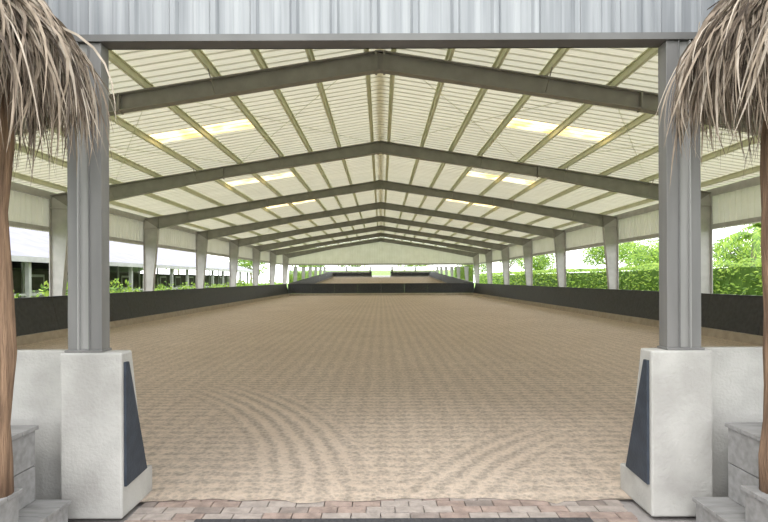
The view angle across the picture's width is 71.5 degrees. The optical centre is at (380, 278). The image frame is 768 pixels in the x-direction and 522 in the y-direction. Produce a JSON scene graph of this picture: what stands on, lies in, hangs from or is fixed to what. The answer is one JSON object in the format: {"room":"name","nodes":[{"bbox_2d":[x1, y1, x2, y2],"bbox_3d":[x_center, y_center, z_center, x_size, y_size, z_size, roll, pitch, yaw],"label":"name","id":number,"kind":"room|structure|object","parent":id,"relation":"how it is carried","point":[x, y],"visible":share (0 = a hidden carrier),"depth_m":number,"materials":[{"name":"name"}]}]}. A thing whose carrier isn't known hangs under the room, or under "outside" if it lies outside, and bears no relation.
{"room":"sports facility","nodes":[
{"label":"sports facility","id":0,"kind":"room"},
{"bbox_2d":[11,349,67,499],"bbox_3d":[-6.975,1.175,4.260,10.040,1.225,0.380,0,0,0],"label":"wall","id":1,"kind":"structure","parent":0,"point":[37,382],"depth_m":4.07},
{"bbox_2d":[8,190,281,264],"bbox_3d":[-12.055,-2.427,34.450,0.030,1.470,60.900,0,0,0],"label":"wall","id":2,"kind":"structure","parent":0,"point":[23,207],"depth_m":25.14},
{"bbox_2d":[14,284,289,344],"bbox_3d":[-10.035,1.165,30.850,0.520,1.270,52.900,0,0,0],"label":"wall","id":3,"kind":"structure","parent":0,"point":[38,319],"depth_m":21.86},
{"bbox_2d":[282,237,479,265],"bbox_3d":[-0.014,-3.415,64.985,24.600,3.450,0.130,0,0,0],"label":"wall","id":4,"kind":"structure","parent":0,"point":[377,253],"depth_m":65.06,"materials":[{"name":"beige metal"}]},
{"bbox_2d":[288,283,473,295],"bbox_3d":[0.004,1.125,57.210,20.200,1.270,0.420,0,0,0],"label":"wall","id":5,"kind":"structure","parent":0,"point":[396,288],"depth_m":57.16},
{"bbox_2d":[289,266,472,293],"bbox_3d":[0.001,0.215,57.492,19.900,3.090,0.135,0,0,0],"label":"mirror","id":6,"kind":"object","parent":5,"relation":"on","point":[424,274],"depth_m":57.44,"materials":[{"name":"mirror"}]},
{"bbox_2d":[44,0,718,49],"bbox_3d":[-0.014,-3.453,4.015,24.600,3.375,0.150,0,0,0],"label":"fascia","id":7,"kind":"structure","parent":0,"point":[114,24],"depth_m":3.98,"materials":[{"name":"grey metal"}]},
{"bbox_2d":[11,48,759,249],"bbox_3d":[-0.017,-4.197,34.500,25.000,2.055,61.500,0,0,0],"label":"ceiling","id":8,"kind":"structure","parent":0,"point":[412,97],"depth_m":16.77,"materials":[{"name":"beige metal"}]},
{"bbox_2d":[149,118,611,208],"bbox_3d":[-0.018,-4.381,34.500,13.200,0.535,54.300,0,0,0],"label":"windows","id":9,"kind":"structure","parent":8,"relation":"attached to","point":[517,123],"depth_m":15.77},
{"bbox_2d":[17,295,762,503],"bbox_3d":[0.007,1.752,30.601,19.700,0.008,52.897,0,0,0],"label":"floor","id":10,"kind":"structure","parent":0,"point":[295,399],"depth_m":7.73,"materials":[{"name":"beige sand"}]},
{"bbox_2d":[473,283,763,345],"bbox_3d":[10.044,1.085,30.850,0.520,1.270,52.900,0,0,0],"label":"wall","id":11,"kind":"structure","parent":0,"point":[740,318],"depth_m":20.85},
{"bbox_2d":[480,185,760,263],"bbox_3d":[12.035,-2.523,34.450,0.030,1.470,60.900,0,0,0],"label":"wall","id":12,"kind":"structure","parent":0,"point":[745,203],"depth_m":24.25,"materials":[{"name":"beige metal"}]},
{"bbox_2d":[703,347,763,496],"bbox_3d":[7.022,1.119,4.260,9.965,1.225,0.380,0,0,0],"label":"wall","id":13,"kind":"structure","parent":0,"point":[737,372],"depth_m":4.07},
{"bbox_3d":[0.007,1.816,35.100,26.000,0.088,61.600,0,0,0],"label":"arena base slab","id":14,"kind":"object","parent":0,"visible":0},
{"bbox_2d":[252,225,508,285],"bbox_3d":[-0.006,-1.601,49.700,24.000,6.762,1.218,0,0,0],"label":"steel frame","id":15,"kind":"object","parent":14,"relation":"on","point":[256,250],"visible":0.92,"depth_m":49.70,"materials":[{"name":"grey metal"}]},
{"bbox_2d":[49,141,712,295],"bbox_3d":[-0.006,-1.601,19.300,24.000,6.762,1.218,0,0,0],"label":"steel frame","id":16,"kind":"object","parent":14,"relation":"on","point":[58,226],"visible":0.79,"depth_m":19.29,"materials":[{"name":"grey metal"}]},
{"bbox_2d":[143,180,618,290],"bbox_3d":[-0.006,-1.601,26.900,24.000,6.762,1.218,0,0,0],"label":"steel frame","id":17,"kind":"object","parent":14,"relation":"on","point":[609,224],"visible":0.88,"depth_m":26.89,"materials":[{"name":"grey metal"}]},
{"bbox_2d":[196,202,565,288],"bbox_3d":[-0.006,-1.601,34.500,24.000,6.762,1.218,0,0,0],"label":"steel frame","id":18,"kind":"object","parent":14,"relation":"on","point":[202,237],"visible":0.91,"depth_m":34.49,"materials":[{"name":"grey metal"}]},
{"bbox_2d":[9,48,760,264],"bbox_3d":[-0.014,-3.436,34.500,24.000,3.332,60.800,0,0,0],"label":"roof purlins","id":19,"kind":"structure","parent":18,"relation":"attached to","point":[560,53],"depth_m":17.43,"materials":[{"name":"paint"}]},
{"bbox_2d":[229,216,532,286],"bbox_3d":[-0.006,-1.601,42.100,24.000,6.762,1.218,0,0,0],"label":"steel frame","id":20,"kind":"object","parent":14,"relation":"on","point":[527,244],"visible":0.91,"depth_m":42.10,"materials":[{"name":"grey metal"}]},
{"bbox_2d":[270,233,491,284],"bbox_3d":[-0.006,-1.601,57.300,24.000,6.762,1.218,0,0,0],"label":"steel frame","id":21,"kind":"object","parent":14,"relation":"on","point":[273,253],"visible":0.93,"depth_m":57.29,"materials":[{"name":"grey metal"}]},
{"bbox_2d":[283,238,478,283],"bbox_3d":[-0.006,-1.601,64.900,24.000,6.762,1.218,0,0,0],"label":"steel frame","id":22,"kind":"object","parent":14,"relation":"on","point":[286,256],"visible":0.87,"depth_m":64.90,"materials":[{"name":"grey metal"}]},
{"bbox_2d":[15,50,763,134],"bbox_3d":[-0.006,-1.601,11.700,24.000,6.762,1.218,0,0,0],"label":"roof beam","id":23,"kind":"structure","parent":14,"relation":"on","point":[375,62],"depth_m":11.69,"materials":[{"name":"grey metal"}]},
{"label":"outside","id":24,"kind":"structure","parent":0,"visible":0},
{"bbox_3d":[0.008,1.880,100.000,400.000,0.160,320.000,0,0,0],"label":"lawn","id":25,"kind":"structure","parent":24,"visible":0},
{"bbox_2d":[9,227,252,297],"bbox_3d":[-24.984,-0.915,40.000,16.040,5.650,64.000,0,0,0],"label":"barn","id":26,"kind":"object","parent":25,"relation":"on","point":[29,248],"visible":0.36,"depth_m":41.22,"materials":[{"name":"white paint"}]},
{"bbox_2d":[14,278,282,297],"bbox_3d":[-14.020,1.222,40.618,2.249,2.984,67.838,0,0,0],"label":"shrubs","id":27,"kind":"object","parent":25,"relation":"on","point":[161,286],"visible":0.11,"depth_m":32.79,"materials":[{"name":"green plant"}]},
{"bbox_2d":[228,258,269,282],"bbox_3d":[-21.801,-1.887,89.957,8.018,7.589,7.312,0,0,0],"label":"tree","id":28,"kind":"object","parent":25,"relation":"on","point":[244,263],"visible":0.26,"depth_m":90.03,"materials":[{"name":"green plant"}]},
{"bbox_2d":[288,247,325,266],"bbox_3d":[-13.379,-2.155,95.760,7.965,8.057,6.877,0,0,0],"label":"tree","id":29,"kind":"object","parent":25,"relation":"on","point":[315,247],"visible":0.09,"depth_m":94.29,"materials":[{"name":"green plant"}]},
{"bbox_2d":[336,265,368,266],"bbox_3d":[-5.436,-2.157,100.518,7.197,7.998,8.015,0,0,0],"label":"tree","id":30,"kind":"object","parent":25,"relation":"on","point":[336,265],"visible":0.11,"depth_m":99.79,"materials":[{"name":"green plant"}]},
{"bbox_2d":[68,500,695,521],"bbox_3d":[0.007,1.825,-1.850,28.000,0.070,12.300,0,0,0],"label":"concrete apron","id":31,"kind":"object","parent":25,"relation":"on","point":[632,506],"visible":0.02,"depth_m":3.99,"materials":[{"name":"grey concrete"}]},
{"bbox_2d":[0,425,70,521],"bbox_3d":[-3.699,1.423,3.125,2.990,0.757,1.344,0,0,0],"label":"stone steps","id":32,"kind":"structure","parent":31,"relation":"on","point":[21,506],"depth_m":3.64,"materials":[{"name":"grey stone"}]},
{"bbox_2d":[0,0,121,497],"bbox_3d":[-3.609,-1.232,2.926,4.250,5.158,2.008,0,0,0],"label":"umbrella","id":33,"kind":"object","parent":32,"relation":"on","point":[42,63],"visible":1,"depth_m":3.00,"materials":[{"name":"brown plant"}]},
{"bbox_2d":[60,350,151,518],"bbox_3d":[-2.133,1.156,4.185,0.455,1.225,0.530,0,0,0],"label":"pillar base","id":34,"kind":"object","parent":31,"relation":"on","point":[92,383],"visible":0.76,"depth_m":3.92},
{"bbox_2d":[64,42,111,352],"bbox_3d":[-2.202,-0.605,4.010,0.280,2.296,0.150,0,0,0],"label":"post","id":35,"kind":"object","parent":34,"relation":"on","point":[88,194],"depth_m":3.96,"materials":[{"name":"grey metal"}]},
{"bbox_2d":[124,361,146,486],"bbox_3d":[-1.895,1.078,4.125,0.018,0.920,0.350,0,0,0],"label":"end panel","id":36,"kind":"object","parent":34,"relation":"attached to","point":[135,463],"visible":1,"depth_m":4.03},
{"bbox_2d":[125,498,638,521],"bbox_3d":[0.007,1.774,3.030,4.272,0.029,2.852,0,0,0],"label":"path","id":37,"kind":"structure","parent":31,"relation":"on","point":[602,510],"depth_m":4.07,"materials":[{"name":"beige brick"}]},
{"bbox_2d":[194,517,593,521],"bbox_3d":[0.087,1.749,3.447,2.880,0.019,0.895,0,0,0],"label":"rubber mat","id":38,"kind":"object","parent":37,"relation":"on","point":[570,519],"visible":1,"depth_m":3.86,"materials":[{"name":"black rubber"}]},
{"bbox_2d":[620,348,712,516],"bbox_3d":[2.217,1.139,4.185,0.455,1.225,0.530,0,0,0],"label":"pillar base","id":39,"kind":"object","parent":31,"relation":"on","point":[680,381],"visible":0.76,"depth_m":3.92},
{"bbox_2d":[626,359,649,484],"bbox_3d":[1.978,1.062,4.125,0.018,0.920,0.350,0,0,0],"label":"end panel","id":40,"kind":"object","parent":39,"relation":"attached to","point":[637,461],"visible":1,"depth_m":4.03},
{"bbox_2d":[657,40,704,349],"bbox_3d":[2.248,-0.623,4.010,0.280,2.296,0.150,0,0,0],"label":"post","id":41,"kind":"object","parent":39,"relation":"on","point":[679,206],"depth_m":3.96,"materials":[{"name":"grey metal"}]},
{"bbox_2d":[692,422,767,521],"bbox_3d":[3.711,1.394,3.125,2.990,0.757,1.344,0,0,0],"label":"stone steps","id":42,"kind":"structure","parent":31,"relation":"on","point":[745,502],"depth_m":3.61,"materials":[{"name":"grey stone"}]},
{"bbox_2d":[653,0,767,493],"bbox_3d":[3.662,-1.254,2.973,4.227,5.144,1.868,0,0,0],"label":"umbrella","id":43,"kind":"object","parent":42,"relation":"on","point":[725,66],"visible":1,"depth_m":2.97,"materials":[{"name":"brown plant"}]},
{"bbox_2d":[393,265,432,266],"bbox_3d":[6.041,-1.946,97.578,7.908,7.485,8.878,0,0,0],"label":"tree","id":44,"kind":"object","parent":25,"relation":"on","point":[395,265],"visible":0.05,"depth_m":96.41,"materials":[{"name":"green plant"}]},
{"bbox_2d":[457,263,486,274],"bbox_3d":[15.202,-2.323,91.972,7.946,8.164,7.396,0,0,0],"label":"tree","id":45,"kind":"object","parent":25,"relation":"on","point":[482,268],"visible":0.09,"depth_m":91.72,"materials":[{"name":"green plant"}]},
{"bbox_2d":[492,258,522,274],"bbox_3d":[23.904,-2.668,100.200,8.999,8.782,9.043,0,0,0],"label":"tree","id":46,"kind":"object","parent":25,"relation":"on","point":[519,259],"visible":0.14,"depth_m":100.64,"materials":[{"name":"green plant"}]},
{"bbox_2d":[518,253,555,273],"bbox_3d":[23.555,-1.514,79.526,6.526,6.483,5.928,0,0,0],"label":"tree","id":47,"kind":"object","parent":25,"relation":"on","point":[540,262],"visible":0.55,"depth_m":78.40,"materials":[{"name":"green plant"}]},
{"bbox_2d":[579,241,646,267],"bbox_3d":[27.034,-1.718,61.846,7.162,6.864,6.027,0,0,0],"label":"tree","id":48,"kind":"object","parent":25,"relation":"on","point":[598,251],"visible":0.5,"depth_m":61.76,"materials":[{"name":"green plant"}]},
{"bbox_2d":[479,257,762,295],"bbox_3d":[16.396,0.484,44.029,2.401,3.121,84.228,0,0,0],"label":"hedge","id":49,"kind":"object","parent":25,"relation":"on","point":[744,278],"visible":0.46,"depth_m":32.06,"materials":[{"name":"green plant"}]},
{"bbox_2d":[619,239,656,270],"bbox_3d":[35.702,-2.285,74.774,6.338,7.924,9.219,0,0,28],"label":"tree","id":50,"kind":"object","parent":25,"relation":"on","point":[650,241],"visible":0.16,"depth_m":72.89,"materials":[{"name":"green plant"}]},
{"bbox_2d":[626,239,658,270],"bbox_3d":[26.086,-1.429,49.805,5.459,6.295,6.572,0,0,34],"label":"tree","id":51,"kind":"object","parent":25,"relation":"on","point":[653,254],"visible":0.3,"depth_m":48.89,"materials":[{"name":"green plant"}]},
{"bbox_2d":[713,227,760,265],"bbox_3d":[21.735,-0.734,31.096,4.382,4.932,4.835,0,0,43],"label":"palm tree","id":52,"kind":"object","parent":25,"relation":"on","point":[756,234],"visible":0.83,"depth_m":31.02,"materials":[{"name":"green plant"}]},
{"bbox_2d":[713,238,761,267],"bbox_3d":[27.396,-0.802,40.040,4.680,5.034,4.930,0,0,44],"label":"tree","id":53,"kind":"object","parent":25,"relation":"on","point":[738,250],"visible":0.34,"depth_m":39.59,"materials":[{"name":"green plant"}]},
{"bbox_2d":[724,223,760,250],"bbox_3d":[31.276,-1.694,44.047,4.833,6.770,4.765,0,0,0],"label":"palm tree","id":54,"kind":"object","parent":25,"relation":"on","point":[758,225],"visible":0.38,"depth_m":43.89,"materials":[{"name":"green plant"}]}
]}

